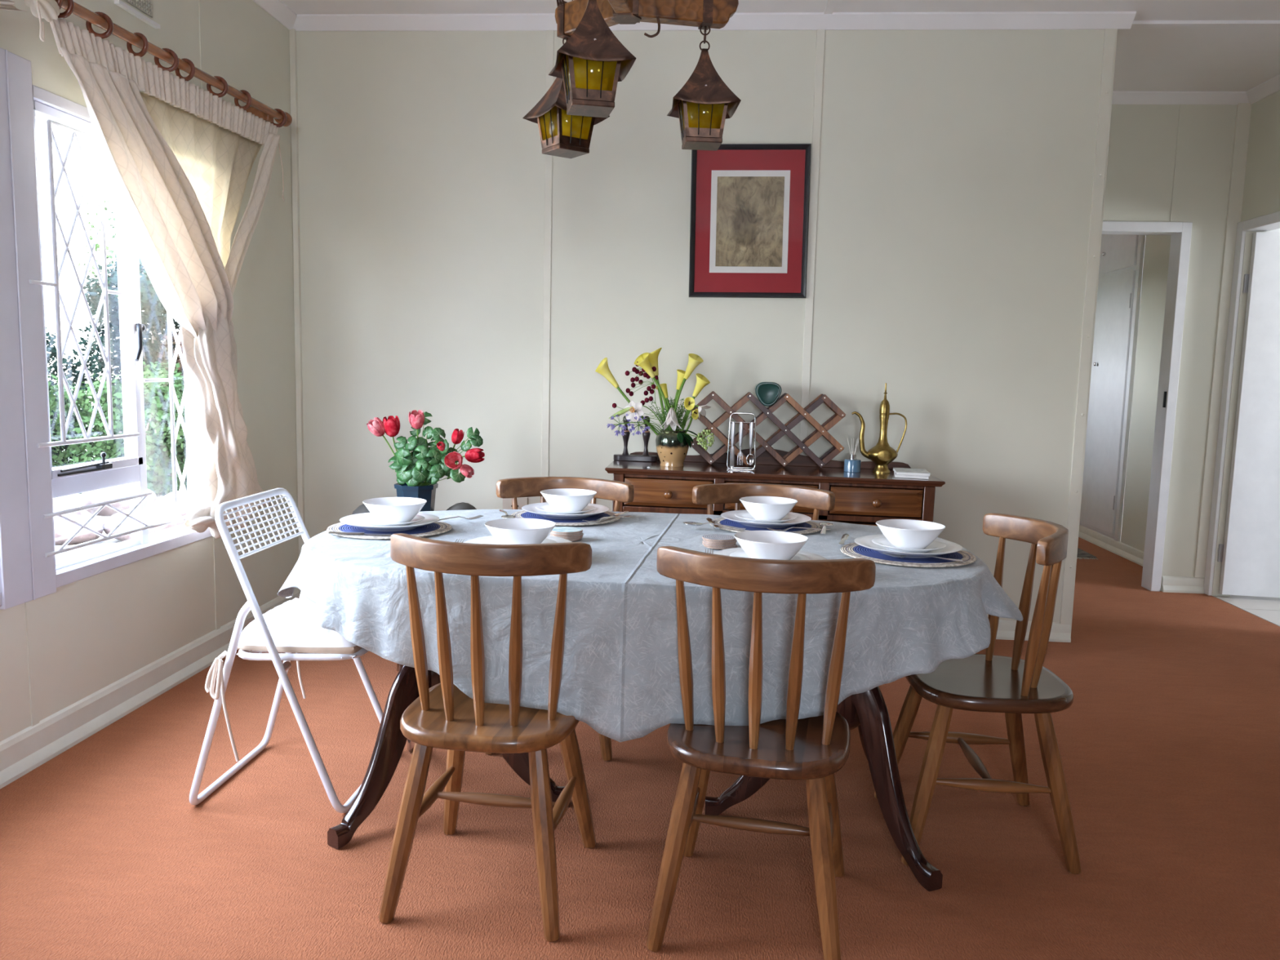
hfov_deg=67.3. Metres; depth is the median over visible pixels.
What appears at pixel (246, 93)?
curtain ring
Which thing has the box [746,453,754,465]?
bowl
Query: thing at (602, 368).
calla lily
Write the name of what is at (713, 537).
coaster
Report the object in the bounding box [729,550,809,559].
plate
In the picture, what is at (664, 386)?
calla lily
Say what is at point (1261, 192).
wall
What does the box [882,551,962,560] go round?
fork
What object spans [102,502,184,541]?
rock
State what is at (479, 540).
dinner plate
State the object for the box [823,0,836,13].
trim
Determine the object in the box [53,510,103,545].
rock
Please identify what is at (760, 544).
soup bowl
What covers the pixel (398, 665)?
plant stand
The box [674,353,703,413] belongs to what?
calla lily
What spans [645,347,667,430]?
calla lily
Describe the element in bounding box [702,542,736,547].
coaster
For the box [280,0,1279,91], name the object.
ceiling
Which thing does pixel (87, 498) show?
rock
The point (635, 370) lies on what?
berry spray
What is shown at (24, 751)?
baseboard
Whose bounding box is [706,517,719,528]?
table knife
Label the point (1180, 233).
door frame
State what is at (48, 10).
curtain
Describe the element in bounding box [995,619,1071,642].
baseboard
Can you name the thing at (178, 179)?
curtain
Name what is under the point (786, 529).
fork
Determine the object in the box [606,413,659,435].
head
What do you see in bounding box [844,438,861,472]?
reed diffuser
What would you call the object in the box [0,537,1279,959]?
floor
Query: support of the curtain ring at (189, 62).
hanging from the pole
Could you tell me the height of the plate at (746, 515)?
0.019 m
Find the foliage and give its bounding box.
[643,397,697,447]
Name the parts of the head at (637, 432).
stem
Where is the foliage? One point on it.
(680, 437)
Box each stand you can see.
[396,663,402,671]
[726,412,755,471]
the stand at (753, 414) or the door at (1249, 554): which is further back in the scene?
the door at (1249, 554)
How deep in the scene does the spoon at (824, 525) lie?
2.85 m
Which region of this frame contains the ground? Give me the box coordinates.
[53,383,187,560]
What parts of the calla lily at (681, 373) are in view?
stem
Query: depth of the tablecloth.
2.14 m
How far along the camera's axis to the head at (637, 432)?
4.18 m
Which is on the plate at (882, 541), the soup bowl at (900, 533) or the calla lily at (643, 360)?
the soup bowl at (900, 533)
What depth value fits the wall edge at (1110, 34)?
4.30 m
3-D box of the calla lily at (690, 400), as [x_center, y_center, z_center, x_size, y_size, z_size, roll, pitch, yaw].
[0.199,-0.259,4.186,0.043,0.207,0.087,-2,8,-28]
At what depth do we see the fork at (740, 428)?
4.11 m
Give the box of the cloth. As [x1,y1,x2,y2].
[351,502,476,515]
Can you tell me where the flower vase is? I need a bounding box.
[655,429,688,466]
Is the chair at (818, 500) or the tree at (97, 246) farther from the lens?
the tree at (97, 246)
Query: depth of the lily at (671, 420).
4.15 m
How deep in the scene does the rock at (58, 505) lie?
9.20 m
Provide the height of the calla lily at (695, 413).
0.158 m
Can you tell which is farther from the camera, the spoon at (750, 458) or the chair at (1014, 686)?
the spoon at (750, 458)
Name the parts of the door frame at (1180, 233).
strike plate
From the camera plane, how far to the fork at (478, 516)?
2.85 m
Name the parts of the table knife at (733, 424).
blade, handle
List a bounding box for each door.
[1079,234,1145,542]
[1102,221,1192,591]
[1204,211,1279,597]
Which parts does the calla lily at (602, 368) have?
stem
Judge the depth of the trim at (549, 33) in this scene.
4.46 m
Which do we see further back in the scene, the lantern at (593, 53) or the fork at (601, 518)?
the fork at (601, 518)
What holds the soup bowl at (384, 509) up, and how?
on the plate at (371, 519)
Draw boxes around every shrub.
[47,366,83,467]
[63,361,187,496]
[156,328,184,382]
[180,435,186,456]
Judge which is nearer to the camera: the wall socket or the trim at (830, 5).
the trim at (830, 5)
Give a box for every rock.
[53,498,81,515]
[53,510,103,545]
[79,483,156,515]
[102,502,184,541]
[157,490,187,520]
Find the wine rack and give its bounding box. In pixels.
[690,391,845,467]
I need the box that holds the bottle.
[844,458,861,472]
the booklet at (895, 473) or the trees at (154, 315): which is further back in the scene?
the trees at (154, 315)
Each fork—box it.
[438,515,483,520]
[582,515,631,522]
[737,422,742,465]
[767,527,831,531]
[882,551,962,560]
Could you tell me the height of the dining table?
0.736 m
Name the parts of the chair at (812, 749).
leg, leg, seat, rail, leg, leg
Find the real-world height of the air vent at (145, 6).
0.148 m
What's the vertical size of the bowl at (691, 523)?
0.007 m
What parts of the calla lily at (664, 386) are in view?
stem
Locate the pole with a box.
[54,0,292,126]
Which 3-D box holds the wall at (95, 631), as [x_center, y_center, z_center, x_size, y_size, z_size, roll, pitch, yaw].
[-1.983,-0.321,0.872,0.120,2.770,7.740,2,7,4]
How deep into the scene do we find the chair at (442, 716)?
2.08 m
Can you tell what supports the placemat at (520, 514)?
on the tablecloth
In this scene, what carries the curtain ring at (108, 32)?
hanging from the pole
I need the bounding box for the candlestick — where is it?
[613,415,657,462]
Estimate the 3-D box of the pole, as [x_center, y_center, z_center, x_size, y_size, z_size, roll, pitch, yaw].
[-1.807,-1.153,1.169,0.135,0.191,6.106,2,7,4]
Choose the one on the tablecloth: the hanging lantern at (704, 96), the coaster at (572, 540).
the coaster at (572, 540)
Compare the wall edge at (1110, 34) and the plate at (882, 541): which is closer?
the plate at (882, 541)
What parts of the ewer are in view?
spout, lid, handle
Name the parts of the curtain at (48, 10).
draw cord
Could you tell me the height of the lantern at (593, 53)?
0.268 m
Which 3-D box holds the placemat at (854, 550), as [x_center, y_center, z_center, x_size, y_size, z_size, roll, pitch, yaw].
[0.698,0.192,2.514,0.342,0.005,0.342,4,7,24]
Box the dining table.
[327,665,942,891]
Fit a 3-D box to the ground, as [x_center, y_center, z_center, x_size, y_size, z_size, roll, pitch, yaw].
[-31.073,-1.224,18.389,60.000,0.080,72.000,2,7,4]
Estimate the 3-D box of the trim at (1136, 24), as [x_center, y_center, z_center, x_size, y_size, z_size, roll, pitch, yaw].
[2.683,-1.985,4.188,1.125,0.014,0.045,2,7,4]
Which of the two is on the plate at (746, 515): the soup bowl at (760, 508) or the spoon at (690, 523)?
the soup bowl at (760, 508)
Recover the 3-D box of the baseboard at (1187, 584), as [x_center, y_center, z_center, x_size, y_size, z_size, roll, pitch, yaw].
[3.136,0.604,5.548,0.235,0.090,0.030,2,7,4]
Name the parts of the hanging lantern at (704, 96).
frame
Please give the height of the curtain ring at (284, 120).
0.087 m
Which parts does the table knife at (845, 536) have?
handle, blade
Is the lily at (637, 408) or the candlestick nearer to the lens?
the lily at (637, 408)
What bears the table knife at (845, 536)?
on the tablecloth
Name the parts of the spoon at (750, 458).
handle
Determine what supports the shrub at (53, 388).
on the ground
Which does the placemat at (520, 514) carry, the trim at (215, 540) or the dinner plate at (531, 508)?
the dinner plate at (531, 508)
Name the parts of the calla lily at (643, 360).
stem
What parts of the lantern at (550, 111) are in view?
frame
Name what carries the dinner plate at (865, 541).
on the placemat at (854, 550)
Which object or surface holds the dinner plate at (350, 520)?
on the placemat at (437, 527)
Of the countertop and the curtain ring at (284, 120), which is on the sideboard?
the countertop
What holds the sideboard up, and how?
on the floor
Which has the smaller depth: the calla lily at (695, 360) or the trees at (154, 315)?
the calla lily at (695, 360)
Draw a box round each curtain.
[0,0,60,41]
[49,17,284,538]
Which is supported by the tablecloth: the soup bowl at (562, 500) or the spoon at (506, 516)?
the spoon at (506, 516)
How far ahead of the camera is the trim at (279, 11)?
4.25 m
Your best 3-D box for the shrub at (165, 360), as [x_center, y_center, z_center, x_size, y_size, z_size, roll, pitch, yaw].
[-5.408,-1.110,12.511,1.709,2.353,1.552,-1,7,-16]
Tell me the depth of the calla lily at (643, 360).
4.17 m
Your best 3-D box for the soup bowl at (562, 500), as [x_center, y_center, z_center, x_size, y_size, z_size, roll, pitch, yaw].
[-0.223,0.068,2.994,0.175,0.061,0.175,-3,8,-36]
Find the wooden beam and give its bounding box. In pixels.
[555,0,738,41]
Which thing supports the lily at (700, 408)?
in the flower vase
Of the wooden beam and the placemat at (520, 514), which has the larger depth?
the placemat at (520, 514)
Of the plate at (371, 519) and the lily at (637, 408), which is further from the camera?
the lily at (637, 408)
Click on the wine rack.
(803, 413)
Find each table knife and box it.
[328,531,392,535]
[600,511,628,520]
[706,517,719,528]
[729,422,735,468]
[838,533,848,546]
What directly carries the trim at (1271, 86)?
attached to the wall at (1261, 192)
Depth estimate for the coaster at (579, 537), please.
2.59 m
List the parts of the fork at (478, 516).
handle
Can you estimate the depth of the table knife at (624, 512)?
3.00 m
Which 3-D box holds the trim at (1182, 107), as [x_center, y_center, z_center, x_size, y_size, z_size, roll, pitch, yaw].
[2.965,-1.748,5.304,0.030,0.630,0.004,2,7,4]
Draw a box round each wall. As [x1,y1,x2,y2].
[0,0,298,741]
[296,29,1104,622]
[1102,104,1236,591]
[1120,90,1279,596]
[1266,228,1279,231]
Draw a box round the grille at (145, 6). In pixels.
[124,0,152,17]
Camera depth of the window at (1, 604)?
2.71 m
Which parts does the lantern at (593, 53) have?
frame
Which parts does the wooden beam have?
beam arm, beam arm, hub plate, beam arm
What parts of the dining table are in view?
leg, leg, leg, leg, leg, leg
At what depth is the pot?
3.86 m
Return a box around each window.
[0,591,2,606]
[29,84,212,587]
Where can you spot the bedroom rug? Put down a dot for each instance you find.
(1081, 553)
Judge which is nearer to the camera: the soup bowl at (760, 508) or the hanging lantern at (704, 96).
the hanging lantern at (704, 96)
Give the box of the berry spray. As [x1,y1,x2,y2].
[612,361,691,428]
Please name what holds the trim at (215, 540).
attached to the wall at (95, 631)
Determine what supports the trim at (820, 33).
attached to the wall at (956, 169)
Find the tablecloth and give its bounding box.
[277,509,1022,742]
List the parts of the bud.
stem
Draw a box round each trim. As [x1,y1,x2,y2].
[0,47,56,609]
[24,600,39,726]
[198,0,206,120]
[213,537,220,630]
[252,0,297,29]
[288,28,304,557]
[292,11,1136,31]
[541,30,554,502]
[799,29,825,456]
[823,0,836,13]
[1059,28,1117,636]
[1111,91,1248,104]
[1130,20,1279,27]
[1169,104,1186,221]
[1193,102,1251,577]
[1246,74,1279,104]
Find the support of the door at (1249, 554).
in the wall at (1277, 229)
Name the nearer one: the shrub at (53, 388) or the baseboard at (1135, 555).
the baseboard at (1135, 555)
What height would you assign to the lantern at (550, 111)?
0.287 m
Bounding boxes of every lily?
[595,357,657,435]
[623,400,659,432]
[634,352,671,431]
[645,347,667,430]
[655,383,671,408]
[659,404,681,431]
[673,369,685,408]
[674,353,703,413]
[679,373,710,431]
[680,404,711,431]
[682,396,694,431]
[685,408,700,432]
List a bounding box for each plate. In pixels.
[339,512,439,531]
[355,514,425,526]
[464,535,572,543]
[480,537,557,544]
[521,502,609,519]
[535,503,595,514]
[713,547,826,559]
[720,510,811,528]
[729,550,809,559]
[734,511,796,523]
[853,534,962,558]
[871,537,946,553]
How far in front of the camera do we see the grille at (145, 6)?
3.29 m
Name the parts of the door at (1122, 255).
door, door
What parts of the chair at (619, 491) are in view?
rail, leg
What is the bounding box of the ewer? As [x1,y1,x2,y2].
[851,382,906,473]
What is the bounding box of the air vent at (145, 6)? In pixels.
[114,0,160,28]
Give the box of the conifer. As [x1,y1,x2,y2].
[45,326,94,466]
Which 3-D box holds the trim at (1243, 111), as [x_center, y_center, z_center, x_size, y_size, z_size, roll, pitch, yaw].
[3.261,-0.745,5.392,0.070,2.630,0.014,2,7,4]
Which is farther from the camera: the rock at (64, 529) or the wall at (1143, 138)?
the rock at (64, 529)
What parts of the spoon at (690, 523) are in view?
handle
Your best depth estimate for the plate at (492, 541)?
2.41 m
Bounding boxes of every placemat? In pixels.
[326,520,451,539]
[511,510,620,525]
[710,517,822,534]
[840,542,976,567]
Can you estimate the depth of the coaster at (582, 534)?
2.59 m
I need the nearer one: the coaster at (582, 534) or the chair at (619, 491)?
the coaster at (582, 534)
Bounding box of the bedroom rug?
[1076,547,1097,559]
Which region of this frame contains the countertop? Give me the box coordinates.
[604,460,945,487]
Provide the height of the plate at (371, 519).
0.019 m
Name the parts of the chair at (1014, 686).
leg, leg, seat, leg, rail, leg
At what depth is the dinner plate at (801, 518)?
2.88 m
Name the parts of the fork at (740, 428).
handle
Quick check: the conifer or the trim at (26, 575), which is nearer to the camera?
the trim at (26, 575)
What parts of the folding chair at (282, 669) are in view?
frame, seat frame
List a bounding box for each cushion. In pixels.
[204,595,362,761]
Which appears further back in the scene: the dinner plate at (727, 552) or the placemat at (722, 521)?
the placemat at (722, 521)
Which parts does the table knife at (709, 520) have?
blade, handle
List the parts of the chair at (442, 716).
leg, leg, seat, rail, leg, leg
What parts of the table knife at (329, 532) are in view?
handle, blade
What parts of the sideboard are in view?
knob, drawer, drawer, drawer, knob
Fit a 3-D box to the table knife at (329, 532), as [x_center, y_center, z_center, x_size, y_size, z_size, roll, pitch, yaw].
[-0.734,0.144,2.579,0.200,0.006,0.018,1,7,0]
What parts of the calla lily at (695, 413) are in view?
stem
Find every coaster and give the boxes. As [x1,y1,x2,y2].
[550,532,582,535]
[550,532,583,537]
[550,534,582,539]
[551,526,582,533]
[568,537,582,541]
[702,533,735,542]
[702,538,737,543]
[702,540,736,545]
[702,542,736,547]
[703,544,737,549]
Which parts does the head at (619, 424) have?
stem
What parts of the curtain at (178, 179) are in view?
draw cord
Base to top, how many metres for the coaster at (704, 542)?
0.005 m
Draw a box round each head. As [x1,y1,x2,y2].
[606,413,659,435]
[627,413,662,435]
[684,429,714,450]
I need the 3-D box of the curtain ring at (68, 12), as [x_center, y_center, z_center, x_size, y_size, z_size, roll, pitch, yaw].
[-1.649,-1.346,2.733,0.077,0.087,0.015,1,7,-6]
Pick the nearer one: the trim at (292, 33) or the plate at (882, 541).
the plate at (882, 541)
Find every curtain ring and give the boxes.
[56,0,62,9]
[57,0,74,18]
[85,11,113,39]
[126,32,148,57]
[154,48,178,71]
[174,57,195,80]
[206,75,228,97]
[234,89,251,110]
[272,108,286,127]
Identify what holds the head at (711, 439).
in the flower vase
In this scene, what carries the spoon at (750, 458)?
hanging from the stand at (753, 414)
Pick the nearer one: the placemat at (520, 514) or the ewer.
the placemat at (520, 514)
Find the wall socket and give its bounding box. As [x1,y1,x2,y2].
[502,497,527,509]
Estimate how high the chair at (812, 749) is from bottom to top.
0.838 m
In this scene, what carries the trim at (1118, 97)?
attached to the wall at (1143, 138)
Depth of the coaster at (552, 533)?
2.59 m
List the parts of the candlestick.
turned stem, turned stem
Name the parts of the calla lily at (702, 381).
stem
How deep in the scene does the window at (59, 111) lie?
3.17 m
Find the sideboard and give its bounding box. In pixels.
[604,448,945,525]
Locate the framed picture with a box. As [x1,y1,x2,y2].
[688,143,811,297]
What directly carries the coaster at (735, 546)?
on the tablecloth
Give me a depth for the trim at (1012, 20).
4.23 m
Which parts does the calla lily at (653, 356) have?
stem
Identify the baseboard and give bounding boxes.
[0,587,301,789]
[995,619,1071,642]
[1078,524,1144,566]
[1160,575,1204,593]
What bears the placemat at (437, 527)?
on the tablecloth
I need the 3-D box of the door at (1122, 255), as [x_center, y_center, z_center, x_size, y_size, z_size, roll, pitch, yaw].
[3.618,-0.910,7.099,0.516,2.760,1.100,2,7,4]
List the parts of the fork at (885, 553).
handle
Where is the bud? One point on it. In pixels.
(625, 410)
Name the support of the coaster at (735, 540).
on the coaster at (704, 542)
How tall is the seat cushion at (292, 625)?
0.374 m
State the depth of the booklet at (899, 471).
4.06 m
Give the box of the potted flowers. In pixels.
[366,409,484,511]
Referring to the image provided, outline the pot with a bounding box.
[394,481,438,511]
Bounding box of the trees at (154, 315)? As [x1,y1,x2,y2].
[48,255,186,483]
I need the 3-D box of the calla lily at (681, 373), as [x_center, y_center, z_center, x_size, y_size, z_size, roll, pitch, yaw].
[0.176,-0.324,4.237,0.070,0.322,0.064,2,7,4]
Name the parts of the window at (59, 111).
sash, sill, handle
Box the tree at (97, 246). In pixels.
[69,194,140,296]
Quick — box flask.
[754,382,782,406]
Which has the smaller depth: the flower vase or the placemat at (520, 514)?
the placemat at (520, 514)
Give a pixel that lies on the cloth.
(362, 508)
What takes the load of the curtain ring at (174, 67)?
hanging from the pole
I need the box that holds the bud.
[608,404,665,430]
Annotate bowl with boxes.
[362,497,426,523]
[484,518,555,544]
[501,515,515,518]
[540,488,596,511]
[683,521,703,525]
[733,530,808,559]
[739,496,797,519]
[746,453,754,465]
[818,522,833,526]
[875,519,945,549]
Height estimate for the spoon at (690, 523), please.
0.012 m
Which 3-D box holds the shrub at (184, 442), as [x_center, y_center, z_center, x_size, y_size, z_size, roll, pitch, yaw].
[-4.846,-0.740,11.956,1.769,1.896,1.887,3,7,11]
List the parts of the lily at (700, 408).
stem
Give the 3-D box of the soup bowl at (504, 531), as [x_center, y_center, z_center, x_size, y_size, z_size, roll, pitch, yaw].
[-0.295,0.138,2.377,0.175,0.061,0.175,3,7,14]
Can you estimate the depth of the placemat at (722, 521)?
2.86 m
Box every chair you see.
[189,488,382,813]
[378,533,595,941]
[484,476,634,760]
[646,546,875,959]
[692,483,835,519]
[874,512,1081,874]
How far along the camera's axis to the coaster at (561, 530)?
2.61 m
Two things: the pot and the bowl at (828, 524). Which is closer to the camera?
the bowl at (828, 524)
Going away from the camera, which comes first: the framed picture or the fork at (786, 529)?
the fork at (786, 529)
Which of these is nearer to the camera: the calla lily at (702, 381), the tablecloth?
the tablecloth
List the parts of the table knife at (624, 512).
blade, handle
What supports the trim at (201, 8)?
attached to the wall at (95, 631)
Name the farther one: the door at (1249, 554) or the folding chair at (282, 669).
the door at (1249, 554)
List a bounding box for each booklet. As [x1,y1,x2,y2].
[893,467,930,475]
[893,471,928,479]
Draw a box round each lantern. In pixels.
[522,37,609,158]
[548,0,636,117]
[666,26,741,151]
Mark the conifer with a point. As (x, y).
(50, 348)
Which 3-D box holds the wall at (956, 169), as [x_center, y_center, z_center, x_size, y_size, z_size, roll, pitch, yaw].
[0.198,-0.693,4.508,3.675,2.770,0.120,2,7,4]
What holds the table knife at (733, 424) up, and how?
hanging from the stand at (753, 414)
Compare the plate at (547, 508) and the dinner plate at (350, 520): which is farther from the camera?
the plate at (547, 508)
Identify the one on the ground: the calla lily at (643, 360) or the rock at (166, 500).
the rock at (166, 500)
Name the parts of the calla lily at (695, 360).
stem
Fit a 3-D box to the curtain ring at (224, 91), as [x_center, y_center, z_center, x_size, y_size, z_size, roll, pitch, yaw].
[-1.582,-1.467,3.602,0.077,0.087,0.015,1,7,-6]
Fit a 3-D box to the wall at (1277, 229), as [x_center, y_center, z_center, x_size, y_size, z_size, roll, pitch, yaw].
[4.594,-0.511,3.829,2.630,2.770,3.600,2,7,4]
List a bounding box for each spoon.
[499,509,515,518]
[683,521,746,529]
[746,422,754,465]
[818,522,833,534]
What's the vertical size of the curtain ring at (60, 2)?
0.087 m
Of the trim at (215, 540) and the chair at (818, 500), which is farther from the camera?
the trim at (215, 540)
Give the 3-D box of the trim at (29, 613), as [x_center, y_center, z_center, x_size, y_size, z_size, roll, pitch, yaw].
[-1.804,0.549,2.856,0.004,0.393,0.030,2,7,4]
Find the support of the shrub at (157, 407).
on the ground
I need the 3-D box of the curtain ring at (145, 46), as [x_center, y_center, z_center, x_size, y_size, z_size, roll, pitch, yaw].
[-1.620,-1.397,3.103,0.077,0.087,0.015,3,7,13]

